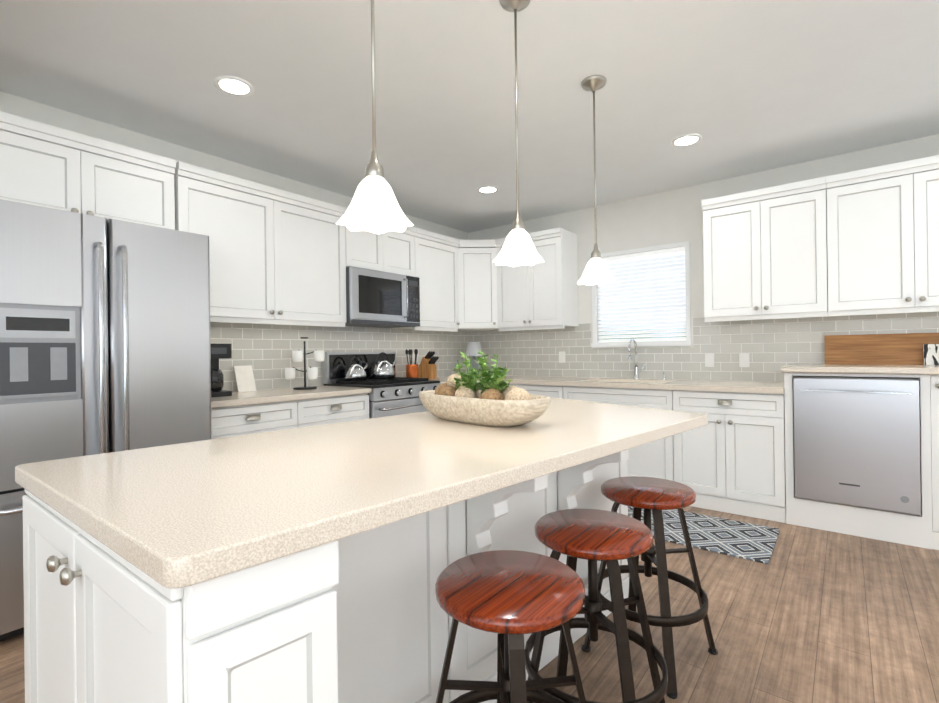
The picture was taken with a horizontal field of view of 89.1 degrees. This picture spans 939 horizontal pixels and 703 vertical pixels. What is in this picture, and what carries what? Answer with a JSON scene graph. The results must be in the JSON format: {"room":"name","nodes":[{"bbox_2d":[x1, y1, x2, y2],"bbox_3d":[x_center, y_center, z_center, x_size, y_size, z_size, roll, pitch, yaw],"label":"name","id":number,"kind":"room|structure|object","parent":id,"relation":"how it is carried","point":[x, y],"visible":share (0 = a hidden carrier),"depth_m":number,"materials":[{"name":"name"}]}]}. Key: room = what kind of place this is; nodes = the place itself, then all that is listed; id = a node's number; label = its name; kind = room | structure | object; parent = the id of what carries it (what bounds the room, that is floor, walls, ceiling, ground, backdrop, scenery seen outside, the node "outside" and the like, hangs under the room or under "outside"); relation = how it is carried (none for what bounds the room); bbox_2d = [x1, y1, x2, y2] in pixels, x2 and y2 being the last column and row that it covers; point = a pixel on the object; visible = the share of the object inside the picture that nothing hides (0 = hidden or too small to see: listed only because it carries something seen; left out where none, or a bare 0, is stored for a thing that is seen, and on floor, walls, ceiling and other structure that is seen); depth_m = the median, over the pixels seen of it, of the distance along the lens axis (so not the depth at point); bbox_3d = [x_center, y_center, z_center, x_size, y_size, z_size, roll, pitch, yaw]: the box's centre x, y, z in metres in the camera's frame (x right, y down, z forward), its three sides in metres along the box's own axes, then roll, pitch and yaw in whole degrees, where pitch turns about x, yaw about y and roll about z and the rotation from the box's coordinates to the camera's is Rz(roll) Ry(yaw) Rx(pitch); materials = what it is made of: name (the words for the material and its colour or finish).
{"room":"kitchen","nodes":[
{"label":"kitchen","id":0,"kind":"room"},
{"bbox_2d":[0,506,938,702],"bbox_3d":[-0.308,1.217,0.811,5.640,0.100,8.140,-1,0,38],"label":"floor","id":1,"kind":"structure","parent":0,"point":[807,615],"depth_m":1.95,"materials":[{"name":"brown wood"}]},
{"bbox_2d":[0,199,211,640],"bbox_3d":[-1.928,0.290,2.411,0.845,1.800,0.894,-1,0,38],"label":"fridge","id":2,"kind":"object","parent":1,"relation":"on","point":[105,344],"visible":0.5,"depth_m":2.12,"materials":[{"name":"grey metal"}]},
{"bbox_2d":[211,385,371,438],"bbox_3d":[-1.358,0.734,3.321,0.646,0.899,1.210,-1,0,38],"label":"base cabinet","id":3,"kind":"object","parent":1,"relation":"on","point":[250,412],"visible":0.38,"depth_m":3.11,"materials":[{"name":"white wood"}]},
{"bbox_2d":[211,344,231,396],"bbox_3d":[-1.680,0.119,3.079,0.262,0.335,0.180,-1,0,38],"label":"coffee maker","id":4,"kind":"object","parent":3,"relation":"on","point":[221,351],"visible":0.52,"depth_m":3.02,"materials":[{"name":"black plastic"}]},
{"bbox_2d":[234,365,255,391],"bbox_3d":[-1.617,0.194,3.425,0.090,0.185,0.130,-1,0,38],"label":"card stand","id":5,"kind":"object","parent":3,"relation":"on","point":[245,380],"visible":1,"depth_m":3.42,"materials":[{"name":"paper"}]},
{"bbox_2d":[284,337,324,389],"bbox_3d":[-1.244,0.087,3.601,0.288,0.389,0.264,-1,0,38],"label":"mug tree","id":6,"kind":"object","parent":3,"relation":"on","point":[312,372],"visible":1,"depth_m":3.53,"materials":[{"name":"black ceramic"}]},
{"bbox_2d":[15,473,628,702],"bbox_3d":[-0.003,0.734,1.672,1.066,0.868,2.195,-1,0,38],"label":"kitchen island","id":7,"kind":"object","parent":1,"relation":"on","point":[96,630],"depth_m":0.92,"materials":[{"name":"white wood"}]},
{"bbox_2d":[15,397,707,684],"bbox_3d":[0.025,0.283,1.669,1.166,0.040,2.204,-1,0,38],"label":"island countertop","id":8,"kind":"structure","parent":7,"relation":"on","point":[282,543],"depth_m":1.05,"materials":[{"name":"beige stone"}]},
{"bbox_2d":[419,350,549,426],"bbox_3d":[0.036,0.129,1.816,0.260,0.269,0.600,-1,0,-41],"label":"dough bowl","id":9,"kind":"object","parent":8,"relation":"on","point":[497,401],"visible":1,"depth_m":1.72,"materials":[{"name":"wood"}]},
{"bbox_2d":[322,352,441,418],"bbox_3d":[-0.712,0.590,4.079,0.711,1.175,0.776,-1,0,38],"label":"range","id":10,"kind":"object","parent":1,"relation":"on","point":[396,395],"visible":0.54,"depth_m":3.95,"materials":[{"name":"grey metal"}]},
{"bbox_2d":[435,550,585,702],"bbox_3d":[0.097,0.847,1.113,0.413,0.630,0.413,-1,0,38],"label":"stool","id":11,"kind":"object","parent":1,"relation":"on","point":[510,598],"visible":1,"depth_m":1.09,"materials":[{"name":"brown wood"}]},
{"bbox_2d":[480,375,583,398],"bbox_3d":[0.658,0.710,4.661,0.875,0.900,0.641,-1,0,38],"label":"base cabinet","id":12,"kind":"object","parent":1,"relation":"on","point":[553,387],"depth_m":4.33,"materials":[{"name":"white wood"}]},
{"bbox_2d":[428,376,479,382],"bbox_3d":[-0.126,0.290,4.898,0.640,0.040,1.231,-1,0,38],"label":"countertop","id":13,"kind":"structure","parent":12,"relation":"on","point":[442,379],"depth_m":4.65,"materials":[{"name":"beige stone"}]},
{"bbox_2d":[405,349,418,377],"bbox_3d":[-0.551,0.125,4.610,0.118,0.300,0.130,-1,0,38],"label":"utensil crock","id":14,"kind":"object","parent":13,"relation":"on","point":[411,370],"visible":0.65,"depth_m":4.56,"materials":[{"name":"orange ceramic"}]},
{"bbox_2d":[418,351,438,378],"bbox_3d":[-0.404,0.136,4.742,0.208,0.275,0.100,-1,0,38],"label":"knife block","id":15,"kind":"object","parent":13,"relation":"on","point":[427,367],"visible":0.94,"depth_m":4.71,"materials":[{"name":"brown wood"}]},
{"bbox_2d":[465,342,481,374],"bbox_3d":[0.051,0.083,5.165,0.195,0.370,0.192,-1,0,38],"label":"lamp","id":16,"kind":"object","parent":13,"relation":"on","point":[473,348],"visible":0.62,"depth_m":5.11,"materials":[{"name":"grey ceramic"}]},
{"bbox_2d":[525,509,667,702],"bbox_3d":[0.375,0.844,1.441,0.414,0.630,0.414,-1,0,38],"label":"stool","id":17,"kind":"object","parent":1,"relation":"on","point":[594,536],"visible":0.94,"depth_m":1.40,"materials":[{"name":"brown wood"}]},
{"bbox_2d":[564,377,679,481],"bbox_3d":[1.360,0.700,4.108,0.913,0.900,0.641,-1,0,38],"label":"base cabinet","id":18,"kind":"object","parent":1,"relation":"on","point":[655,459],"depth_m":3.76,"materials":[{"name":"white wood"}]},
{"bbox_2d":[628,338,665,379],"bbox_3d":[1.547,0.065,4.173,0.284,0.365,0.211,-1,0,38],"label":"faucet","id":19,"kind":"object","parent":18,"relation":"on","point":[636,375],"visible":1,"depth_m":4.28,"materials":[{"name":"silver metal"}]},
{"bbox_2d":[582,476,717,698],"bbox_3d":[0.690,0.841,1.842,0.429,0.630,0.429,-1,0,38],"label":"stool","id":20,"kind":"object","parent":1,"relation":"on","point":[656,496],"visible":0.88,"depth_m":1.76,"materials":[{"name":"brown wood"}]},
{"bbox_2d":[628,506,779,563],"bbox_3d":[1.099,1.148,3.349,1.770,0.008,0.610,-1,0,38],"label":"rug","id":21,"kind":"object","parent":1,"relation":"on","point":[747,541],"visible":0.46,"depth_m":2.96,"materials":[{"name":"grey fabric"}]},
{"bbox_2d":[672,380,785,522],"bbox_3d":[1.995,0.691,3.608,0.704,0.900,0.641,-1,0,38],"label":"base cabinet","id":22,"kind":"object","parent":1,"relation":"on","point":[729,457],"depth_m":3.34,"materials":[{"name":"white wood"}]},
{"bbox_2d":[781,372,936,549],"bbox_3d":[2.556,0.634,3.181,0.701,1.000,0.616,-1,0,38],"label":"base cabinet","id":23,"kind":"object","parent":1,"relation":"on","point":[922,531],"depth_m":2.86,"materials":[{"name":"white wood"}]},
{"bbox_2d":[793,376,920,515],"bbox_3d":[2.520,0.554,3.135,0.602,0.796,0.671,-1,0,38],"label":"dishwasher","id":24,"kind":"object","parent":23,"relation":"in","point":[857,441],"visible":0.94,"depth_m":2.90,"materials":[{"name":"grey metal"}]},
{"bbox_2d":[781,364,938,375],"bbox_3d":[2.970,0.108,2.828,1.824,0.040,0.650,-1,0,38],"label":"countertop","id":25,"kind":"structure","parent":23,"relation":"on","point":[841,369],"depth_m":2.91,"materials":[{"name":"beige stone"}]},
{"bbox_2d":[824,333,938,364],"bbox_3d":[2.974,-0.017,3.189,0.960,0.210,0.063,-1,0,38],"label":"cutting board","id":26,"kind":"object","parent":25,"relation":"on","point":[887,349],"visible":0.78,"depth_m":3.29,"materials":[{"name":"brown wood"}]},
{"bbox_2d":[923,344,938,364],"bbox_3d":[3.098,0.018,3.006,0.340,0.135,0.040,-1,0,38],"label":"sign board","id":27,"kind":"object","parent":25,"relation":"on","point":[931,354],"visible":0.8,"depth_m":3.08,"materials":[{"name":"paint"}]},
{"bbox_2d":[933,376,938,549],"bbox_3d":[3.027,0.627,2.810,0.499,1.000,0.616,-1,0,38],"label":"base cabinet","id":28,"kind":"object","parent":1,"relation":"on","point":[935,378],"depth_m":2.71,"materials":[{"name":"white wood"}]},
{"bbox_2d":[0,0,938,391],"bbox_3d":[-0.325,-0.163,0.813,5.640,2.660,8.140,-1,0,38],"label":"wall","id":29,"kind":"structure","parent":0,"point":[758,94],"depth_m":2.76,"materials":[{"name":"paint"}]},
{"bbox_2d":[0,111,179,230],"bbox_3d":[-2.145,-0.895,2.575,0.370,0.455,0.883,-1,0,38],"label":"upper cabinet","id":30,"kind":"object","parent":29,"relation":"attached to","point":[42,164],"depth_m":2.48,"materials":[{"name":"white wood"}]},
{"bbox_2d":[214,76,253,96],"bbox_3d":[-1.222,-1.375,2.476,0.190,0.008,0.190,-1,0,38],"label":"recessed light","id":31,"kind":"object","parent":29,"relation":"in","point":[234,86],"visible":1,"depth_m":2.47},
{"bbox_2d":[180,161,351,326],"bbox_3d":[-1.483,-0.674,3.411,0.370,0.910,1.212,-1,0,38],"label":"upper cabinet","id":32,"kind":"object","parent":29,"relation":"attached to","point":[279,256],"depth_m":3.27,"materials":[{"name":"white wood"}]},
{"bbox_2d":[352,230,387,271],"bbox_3d":[-0.990,-0.907,4.041,0.370,0.455,0.387,-1,0,38],"label":"upper cabinet","id":33,"kind":"object","parent":29,"relation":"attached to","point":[369,249],"depth_m":3.99,"materials":[{"name":"white wood"}]},
{"bbox_2d":[336,0,413,233],"bbox_3d":[-0.265,-0.870,1.307,0.210,1.046,0.210,-1,0,38],"label":"pendant light","id":34,"kind":"object","parent":29,"relation":"hanging from","point":[374,207],"visible":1,"depth_m":1.29,"materials":[{"name":"white glass"}]},
{"bbox_2d":[388,226,419,278],"bbox_3d":[-0.751,-0.910,4.345,0.370,0.455,0.387,-1,0,38],"label":"upper cabinet","id":35,"kind":"object","parent":29,"relation":"attached to","point":[403,247],"depth_m":4.31,"materials":[{"name":"white wood"}]},
{"bbox_2d":[345,266,419,327],"bbox_3d":[-0.831,-0.450,4.166,0.452,0.447,0.770,-1,0,38],"label":"microwave","id":36,"kind":"object","parent":35,"relation":"attached to","point":[378,299],"visible":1,"depth_m":4.00,"materials":[{"name":"grey metal"}]},
{"bbox_2d":[413,351,417,362],"bbox_3d":[-0.551,0.056,4.875,0.008,0.114,0.070,-1,0,38],"label":"electrical outlet","id":37,"kind":"object","parent":29,"relation":"attached to","point":[414,358],"visible":0.44,"depth_m":4.86,"materials":[{"name":"plastic"}]},
{"bbox_2d":[400,229,459,330],"bbox_3d":[-0.433,-0.686,4.744,0.370,0.910,0.626,-1,0,38],"label":"upper cabinet","id":38,"kind":"object","parent":29,"relation":"attached to","point":[439,281],"depth_m":4.67,"materials":[{"name":"white wood"}]},
{"bbox_2d":[460,243,495,330],"bbox_3d":[0.084,-0.653,4.905,0.311,0.825,0.279,-1,0,38],"label":"upper cabinet","id":39,"kind":"object","parent":29,"relation":"attached to","point":[477,266],"depth_m":4.90,"materials":[{"name":"white wood"}]},
{"bbox_2d":[477,186,498,193],"bbox_3d":[0.159,-1.390,4.100,0.190,0.008,0.190,-1,0,38],"label":"recessed light","id":40,"kind":"object","parent":29,"relation":"in","point":[488,189],"visible":1,"depth_m":4.09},
{"bbox_2d":[493,0,543,266],"bbox_3d":[0.187,-0.875,1.880,0.210,1.046,0.210,-1,0,38],"label":"pendant light","id":41,"kind":"object","parent":29,"relation":"hanging from","point":[518,248],"visible":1,"depth_m":1.87,"materials":[{"name":"white glass"}]},
{"bbox_2d":[496,227,577,330],"bbox_3d":[0.672,-0.700,4.811,0.736,0.910,0.370,-1,0,38],"label":"upper cabinet","id":42,"kind":"object","parent":29,"relation":"attached to","point":[538,296],"depth_m":4.63,"materials":[{"name":"white wood"}]},
{"bbox_2d":[559,351,564,362],"bbox_3d":[0.939,0.057,4.838,0.070,0.114,0.008,-1,0,38],"label":"electrical outlet","id":43,"kind":"object","parent":29,"relation":"attached to","point":[561,357],"visible":1,"depth_m":4.83,"materials":[{"name":"plastic"}]},
{"bbox_2d":[577,75,615,285],"bbox_3d":[0.653,-0.880,2.480,0.210,1.046,0.210,-1,0,38],"label":"pendant light","id":44,"kind":"object","parent":29,"relation":"hanging from","point":[596,270],"visible":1,"depth_m":2.46,"materials":[{"name":"white glass"}]},
{"bbox_2d":[591,241,691,346],"bbox_3d":[1.569,-0.494,4.391,0.905,0.895,0.130,-1,0,38],"label":"window","id":45,"kind":"structure","parent":29,"relation":"in","point":[595,309],"depth_m":4.37,"materials":[{"name":"paint"}]},
{"bbox_2d":[597,247,685,342],"bbox_3d":[1.566,-0.497,4.387,0.809,0.815,0.040,-1,0,38],"label":"window blinds","id":46,"kind":"object","parent":45,"relation":"attached to","point":[656,253],"visible":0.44,"depth_m":4.36,"materials":[{"name":"white plastic"}]},
{"bbox_2d":[671,134,701,146],"bbox_3d":[1.450,-1.408,3.185,0.190,0.008,0.190,-1,0,38],"label":"recessed light","id":47,"kind":"object","parent":29,"relation":"in","point":[686,140],"visible":1,"depth_m":3.18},
{"bbox_2d":[705,353,713,366],"bbox_3d":[2.011,0.072,3.994,0.070,0.114,0.008,-1,0,38],"label":"electrical outlet","id":48,"kind":"object","parent":29,"relation":"attached to","point":[709,359],"visible":1,"depth_m":3.99,"materials":[{"name":"plastic"}]},
{"bbox_2d":[739,353,748,366],"bbox_3d":[2.212,0.069,3.836,0.070,0.114,0.008,-1,0,38],"label":"electrical outlet","id":49,"kind":"object","parent":29,"relation":"attached to","point":[743,359],"visible":1,"depth_m":3.83,"materials":[{"name":"plastic"}]},
{"bbox_2d":[702,176,829,321],"bbox_3d":[2.218,-0.721,3.592,0.769,0.910,0.370,-1,0,38],"label":"upper cabinet","id":50,"kind":"object","parent":29,"relation":"attached to","point":[766,251],"depth_m":3.43,"materials":[{"name":"white wood"}]},
{"bbox_2d":[830,155,938,314],"bbox_3d":[2.861,-0.730,3.087,0.866,0.910,0.370,-1,0,38],"label":"upper cabinet","id":51,"kind":"object","parent":29,"relation":"attached to","point":[862,242],"depth_m":3.05,"materials":[{"name":"white wood"}]}
]}

